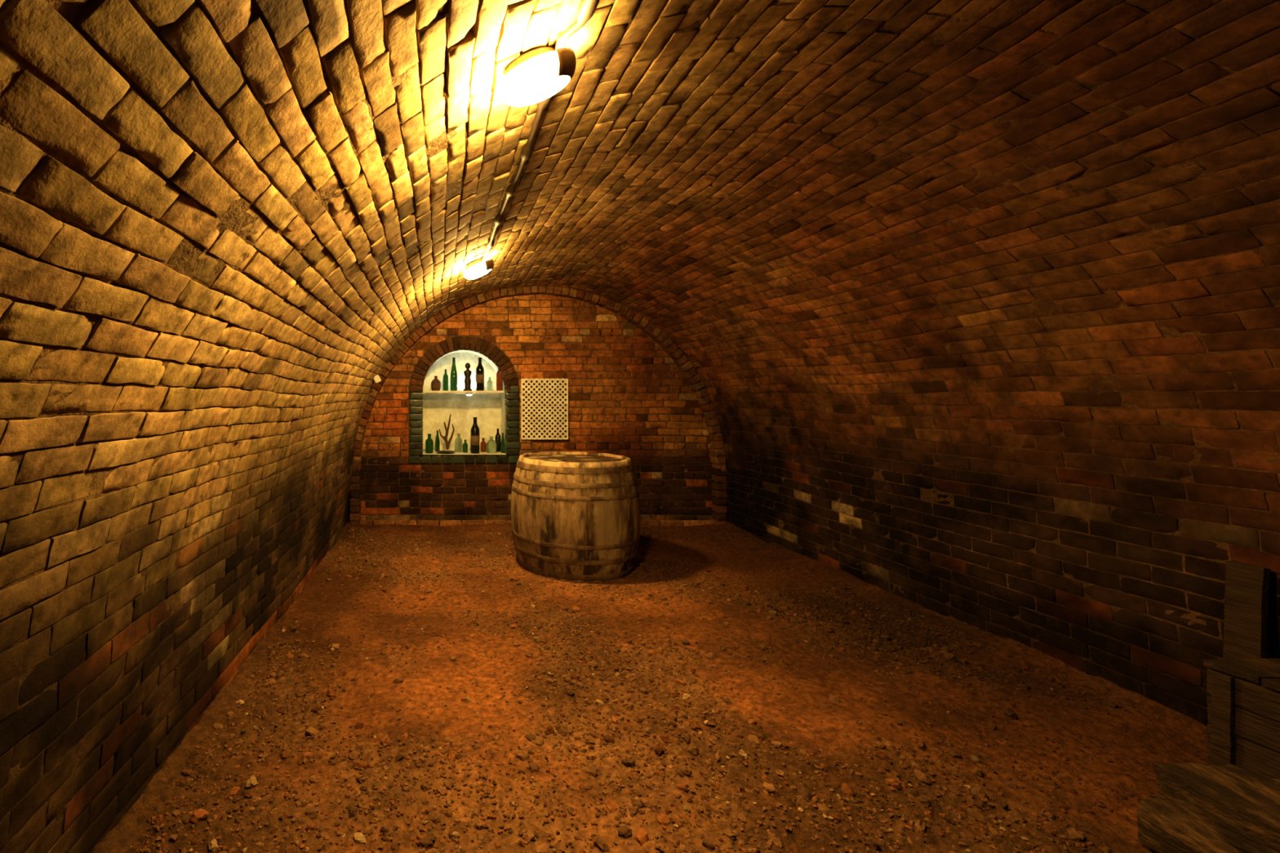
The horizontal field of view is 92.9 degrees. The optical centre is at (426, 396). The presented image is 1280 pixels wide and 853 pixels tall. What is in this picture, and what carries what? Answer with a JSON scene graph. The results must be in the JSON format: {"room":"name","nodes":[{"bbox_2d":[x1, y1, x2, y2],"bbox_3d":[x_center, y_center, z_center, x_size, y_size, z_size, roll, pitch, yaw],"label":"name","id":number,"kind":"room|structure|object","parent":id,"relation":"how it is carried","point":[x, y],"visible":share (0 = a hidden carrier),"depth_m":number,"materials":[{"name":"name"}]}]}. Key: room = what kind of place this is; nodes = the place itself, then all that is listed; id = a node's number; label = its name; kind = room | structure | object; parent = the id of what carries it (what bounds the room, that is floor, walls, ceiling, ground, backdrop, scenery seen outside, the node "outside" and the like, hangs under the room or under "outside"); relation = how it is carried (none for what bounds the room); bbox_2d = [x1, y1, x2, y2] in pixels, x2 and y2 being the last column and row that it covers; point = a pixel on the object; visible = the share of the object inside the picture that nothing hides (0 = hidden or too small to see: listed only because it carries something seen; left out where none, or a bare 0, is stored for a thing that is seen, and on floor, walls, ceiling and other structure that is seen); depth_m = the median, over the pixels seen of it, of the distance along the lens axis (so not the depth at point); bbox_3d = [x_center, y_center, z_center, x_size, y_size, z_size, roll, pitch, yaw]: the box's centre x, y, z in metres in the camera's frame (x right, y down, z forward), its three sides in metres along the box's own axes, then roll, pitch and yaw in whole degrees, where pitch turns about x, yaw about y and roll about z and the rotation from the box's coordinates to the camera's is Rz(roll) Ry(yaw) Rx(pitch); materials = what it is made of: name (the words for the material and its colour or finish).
{"room":"wine cellar","nodes":[
{"label":"wine cellar","id":0,"kind":"room"},
{"bbox_2d":[0,400,366,852],"bbox_3d":[-0.882,0.773,2.232,0.275,1.490,7.907,0,0,2],"label":"wall","id":1,"kind":"structure","parent":0,"point":[145,556],"depth_m":1.74,"materials":[{"name":"brick"}]},
{"bbox_2d":[347,293,714,526],"bbox_3d":[1.168,0.117,6.136,4.106,2.767,0.119,0,0,0],"label":"wall","id":2,"kind":"structure","parent":0,"point":[628,397],"depth_m":6.14,"materials":[{"name":"brick"}]},
{"bbox_2d":[408,336,519,463],"bbox_3d":[0.402,0.031,6.375,1.183,1.361,0.531,0,0,0],"label":"arched alcove","id":3,"kind":"object","parent":2,"relation":"attached to","point":[491,410],"visible":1,"depth_m":6.64,"materials":[{"name":"paint"}]},
{"bbox_2d":[425,433,433,453],"bbox_3d":[0.027,0.516,6.310,0.089,0.212,0.089,0,0,0],"label":"wine bottle","id":4,"kind":"object","parent":3,"relation":"in","point":[428,442],"visible":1,"depth_m":6.28,"materials":[{"name":"green glass"}]},
{"bbox_2d":[435,430,439,451],"bbox_3d":[0.121,0.503,6.500,0.050,0.238,0.050,0,0,0],"label":"wine bottle","id":5,"kind":"object","parent":3,"relation":"in","point":[437,442],"visible":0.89,"depth_m":6.48,"materials":[{"name":"green glass"}]},
{"bbox_2d":[436,450,455,453],"bbox_3d":[0.207,0.612,6.300,0.216,0.019,0.216,0,0,0],"label":"ceramic plate","id":6,"kind":"object","parent":3,"relation":"in","point":[440,451],"visible":1,"depth_m":6.33,"materials":[{"name":"brown ceramic"}]},
{"bbox_2d":[439,413,454,449],"bbox_3d":[0.218,0.388,6.303,0.173,0.394,0.043,0,0,0],"label":"driftwood","id":7,"kind":"object","parent":6,"relation":"on","point":[445,437],"visible":1,"depth_m":6.29,"materials":[{"name":"brown wood"}]},
{"bbox_2d":[454,433,462,452],"bbox_3d":[0.360,0.520,6.470,0.086,0.204,0.086,0,0,0],"label":"wine bottle","id":8,"kind":"object","parent":3,"relation":"in","point":[458,442],"visible":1,"depth_m":6.44,"materials":[{"name":"clear glass"}]},
{"bbox_2d":[423,391,504,392],"bbox_3d":[0.404,-0.054,6.390,0.880,0.022,0.340,0,0,0],"label":"shelf","id":9,"kind":"object","parent":3,"relation":"attached to","point":[424,391],"visible":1,"depth_m":6.22,"materials":[{"name":"beige wood"}]},
{"bbox_2d":[431,376,440,391],"bbox_3d":[0.099,-0.148,6.310,0.110,0.163,0.110,0,0,0],"label":"jug","id":10,"kind":"object","parent":9,"relation":"on","point":[435,384],"visible":1,"depth_m":6.27,"materials":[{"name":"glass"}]},
{"bbox_2d":[443,368,448,391],"bbox_3d":[0.212,-0.188,6.440,0.061,0.244,0.061,0,0,0],"label":"wine bottle","id":11,"kind":"object","parent":9,"relation":"on","point":[445,376],"visible":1,"depth_m":6.41,"materials":[{"name":"green glass"}]},
{"bbox_2d":[450,357,457,391],"bbox_3d":[0.297,-0.250,6.310,0.078,0.367,0.078,0,0,0],"label":"wine bottle","id":12,"kind":"object","parent":9,"relation":"on","point":[453,373],"visible":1,"depth_m":6.28,"materials":[{"name":"green glass"}]},
{"bbox_2d":[463,362,471,391],"bbox_3d":[0.451,-0.220,6.310,0.099,0.308,0.066,0,0,0],"label":"bronze figurine","id":13,"kind":"object","parent":9,"relation":"on","point":[467,373],"visible":1,"depth_m":6.29,"materials":[{"name":"brown metal"}]},
{"bbox_2d":[475,357,484,391],"bbox_3d":[0.586,-0.249,6.310,0.092,0.366,0.092,0,0,0],"label":"wine bottle","id":14,"kind":"object","parent":9,"relation":"on","point":[479,369],"visible":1,"depth_m":6.27,"materials":[{"name":"black glass"}]},
{"bbox_2d":[486,377,493,391],"bbox_3d":[0.707,-0.144,6.430,0.066,0.157,0.066,0,0,0],"label":"wine bottle","id":15,"kind":"object","parent":9,"relation":"on","point":[489,384],"visible":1,"depth_m":6.41,"materials":[{"name":"clear glass"}]},
{"bbox_2d":[496,368,502,391],"bbox_3d":[0.803,-0.211,6.320,0.073,0.290,0.073,0,0,0],"label":"wine bottle","id":16,"kind":"object","parent":9,"relation":"on","point":[499,377],"visible":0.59,"depth_m":6.29,"materials":[{"name":"orange glass"}]},
{"bbox_2d":[462,440,467,452],"bbox_3d":[0.429,0.551,6.390,0.059,0.141,0.059,0,0,0],"label":"wine bottle","id":17,"kind":"object","parent":3,"relation":"in","point":[464,444],"visible":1,"depth_m":6.37,"materials":[{"name":"green glass"}]},
{"bbox_2d":[470,417,479,453],"bbox_3d":[0.530,0.423,6.290,0.100,0.396,0.100,0,0,0],"label":"wine bottle","id":18,"kind":"object","parent":3,"relation":"in","point":[474,437],"visible":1,"depth_m":6.25,"materials":[{"name":"black glass"}]},
{"bbox_2d":[480,437,486,452],"bbox_3d":[0.635,0.543,6.440,0.066,0.157,0.066,0,0,0],"label":"wine bottle","id":19,"kind":"object","parent":3,"relation":"in","point":[482,445],"visible":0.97,"depth_m":6.42,"materials":[{"name":"orange glass"}]},
{"bbox_2d":[485,436,497,453],"bbox_3d":[0.712,0.531,6.310,0.124,0.182,0.124,0,0,0],"label":"glass demijohn","id":20,"kind":"object","parent":3,"relation":"in","point":[491,446],"visible":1,"depth_m":6.27,"materials":[{"name":"grey"}]},
{"bbox_2d":[494,428,501,451],"bbox_3d":[0.805,0.492,6.480,0.065,0.259,0.065,0,0,0],"label":"wine bottle","id":21,"kind":"object","parent":3,"relation":"in","point":[498,439],"visible":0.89,"depth_m":6.45,"materials":[{"name":"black glass"}]},
{"bbox_2d":[500,432,504,453],"bbox_3d":[0.841,0.511,6.330,0.047,0.221,0.047,0,0,0],"label":"wine bottle","id":22,"kind":"object","parent":3,"relation":"in","point":[502,444],"visible":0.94,"depth_m":6.31,"materials":[{"name":"green glass"}]},
{"bbox_2d":[349,285,727,526],"bbox_3d":[1.175,0.135,6.080,3.975,2.652,0.148,0,0,0],"label":"trim","id":23,"kind":"structure","parent":2,"relation":"attached to","point":[719,493],"depth_m":6.01,"materials":[{"name":"brick"}]},
{"bbox_2d":[520,377,568,439],"bbox_3d":[1.259,0.132,6.123,0.511,0.660,0.034,0,0,0],"label":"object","id":24,"kind":"object","parent":2,"relation":"in","point":[544,402],"visible":1,"depth_m":6.11,"materials":[{"name":"wood"}]},
{"bbox_2d":[0,0,1279,421],"bbox_3d":[1.075,-0.565,2.226,3.928,1.324,7.910,0,0,0],"label":"ceiling","id":25,"kind":"structure","parent":0,"point":[204,203],"depth_m":1.94,"materials":[{"name":"brick"}]},
{"bbox_2d":[373,374,381,383],"bbox_3d":[-0.499,-0.177,5.750,0.081,0.085,0.100,0,0,0],"label":"junction box","id":26,"kind":"object","parent":25,"relation":"attached to","point":[377,379],"visible":0.96,"depth_m":5.70,"materials":[{"name":"white plastic"}]},
{"bbox_2d":[463,255,493,279],"bbox_3d":[0.380,-0.949,4.197,0.220,0.170,0.164,0,0,-6],"label":"lamp","id":27,"kind":"object","parent":25,"relation":"attached to","point":[477,268],"visible":0.98,"depth_m":4.15,"materials":[{"name":"glass"}]},
{"bbox_2d":[463,261,490,279],"bbox_3d":[0.382,-0.925,4.200,0.232,0.081,0.156,-24,0,0],"label":"diffuser","id":28,"kind":"object","parent":27,"relation":"attached to","point":[476,269],"depth_m":4.14,"materials":[{"name":"white glass"}]},
{"bbox_2d":[484,258,493,271],"bbox_3d":[0.456,-0.960,4.200,0.091,0.064,0.163,-24,0,0],"label":"hood","id":29,"kind":"object","parent":27,"relation":"attached to","point":[488,264],"depth_m":4.14,"materials":[{"name":"metal"}]},
{"bbox_2d":[498,44,576,106],"bbox_3d":[0.325,-0.947,1.677,0.223,0.166,0.164,0,0,-6],"label":"lamp","id":30,"kind":"object","parent":25,"relation":"attached to","point":[538,74],"visible":1,"depth_m":1.63,"materials":[{"name":"glass"}]},
{"bbox_2d":[548,47,576,97],"bbox_3d":[0.401,-0.955,1.680,0.091,0.064,0.163,-22,0,0],"label":"hood","id":31,"kind":"object","parent":30,"relation":"attached to","point":[562,61],"depth_m":1.62,"materials":[{"name":"metal"}]},
{"bbox_2d":[481,0,599,261],"bbox_3d":[0.414,-1.018,1.375,0.096,0.081,5.552,0,0,0],"label":"electrical cable","id":32,"kind":"object","parent":25,"relation":"attached to","point":[586,9],"visible":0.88,"depth_m":2.08,"materials":[{"name":"white plastic"}]},
{"bbox_2d":[92,519,1210,852],"bbox_3d":[1.098,1.372,2.340,4.496,0.125,7.680,0,0,0],"label":"floor","id":33,"kind":"structure","parent":0,"point":[1148,731],"depth_m":2.47,"materials":[{"name":"brown soil"}]},
{"bbox_2d":[511,451,640,582],"bbox_3d":[1.224,0.949,4.760,1.040,0.903,1.041,0,0,0],"label":"wine barrel","id":34,"kind":"object","parent":33,"relation":"on","point":[575,516],"visible":1,"depth_m":4.33,"materials":[{"name":"brown wood"}]},
{"bbox_2d":[130,525,1158,852],"bbox_3d":[1.078,1.384,3.450,3.968,0.112,5.129,0,0,0],"label":"gravel","id":35,"kind":"object","parent":33,"relation":"on","point":[642,837],"visible":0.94,"depth_m":2.23,"materials":[{"name":"gravel"}]},
{"bbox_2d":[1137,760,1279,852],"bbox_3d":[2.450,1.259,1.548,0.521,0.275,0.468,0,0,3],"label":"sleeper","id":36,"kind":"object","parent":33,"relation":"on","point":[1201,806],"visible":1,"depth_m":1.66,"materials":[{"name":"brown wood"}]},
{"bbox_2d":[1202,658,1279,783],"bbox_3d":[2.954,1.164,1.849,0.316,0.441,0.431,0,0,0],"label":"wooden crate","id":37,"kind":"object","parent":33,"relation":"on","point":[1243,717],"visible":0.85,"depth_m":1.97,"materials":[{"name":"brown wood"}]},
{"bbox_2d":[1222,560,1271,658],"bbox_3d":[3.075,1.011,2.151,0.056,0.762,0.103,0,0,0],"label":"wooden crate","id":38,"kind":"object","parent":33,"relation":"on","point":[1246,586],"visible":0.48,"depth_m":2.14,"materials":[{"name":"brown wood"}]},
{"bbox_2d":[711,400,1279,727],"bbox_3d":[3.109,0.773,2.227,0.272,1.499,7.906,0,0,0],"label":"wall","id":39,"kind":"structure","parent":0,"point":[1101,544],"depth_m":2.88,"materials":[{"name":"brick"}]}
]}

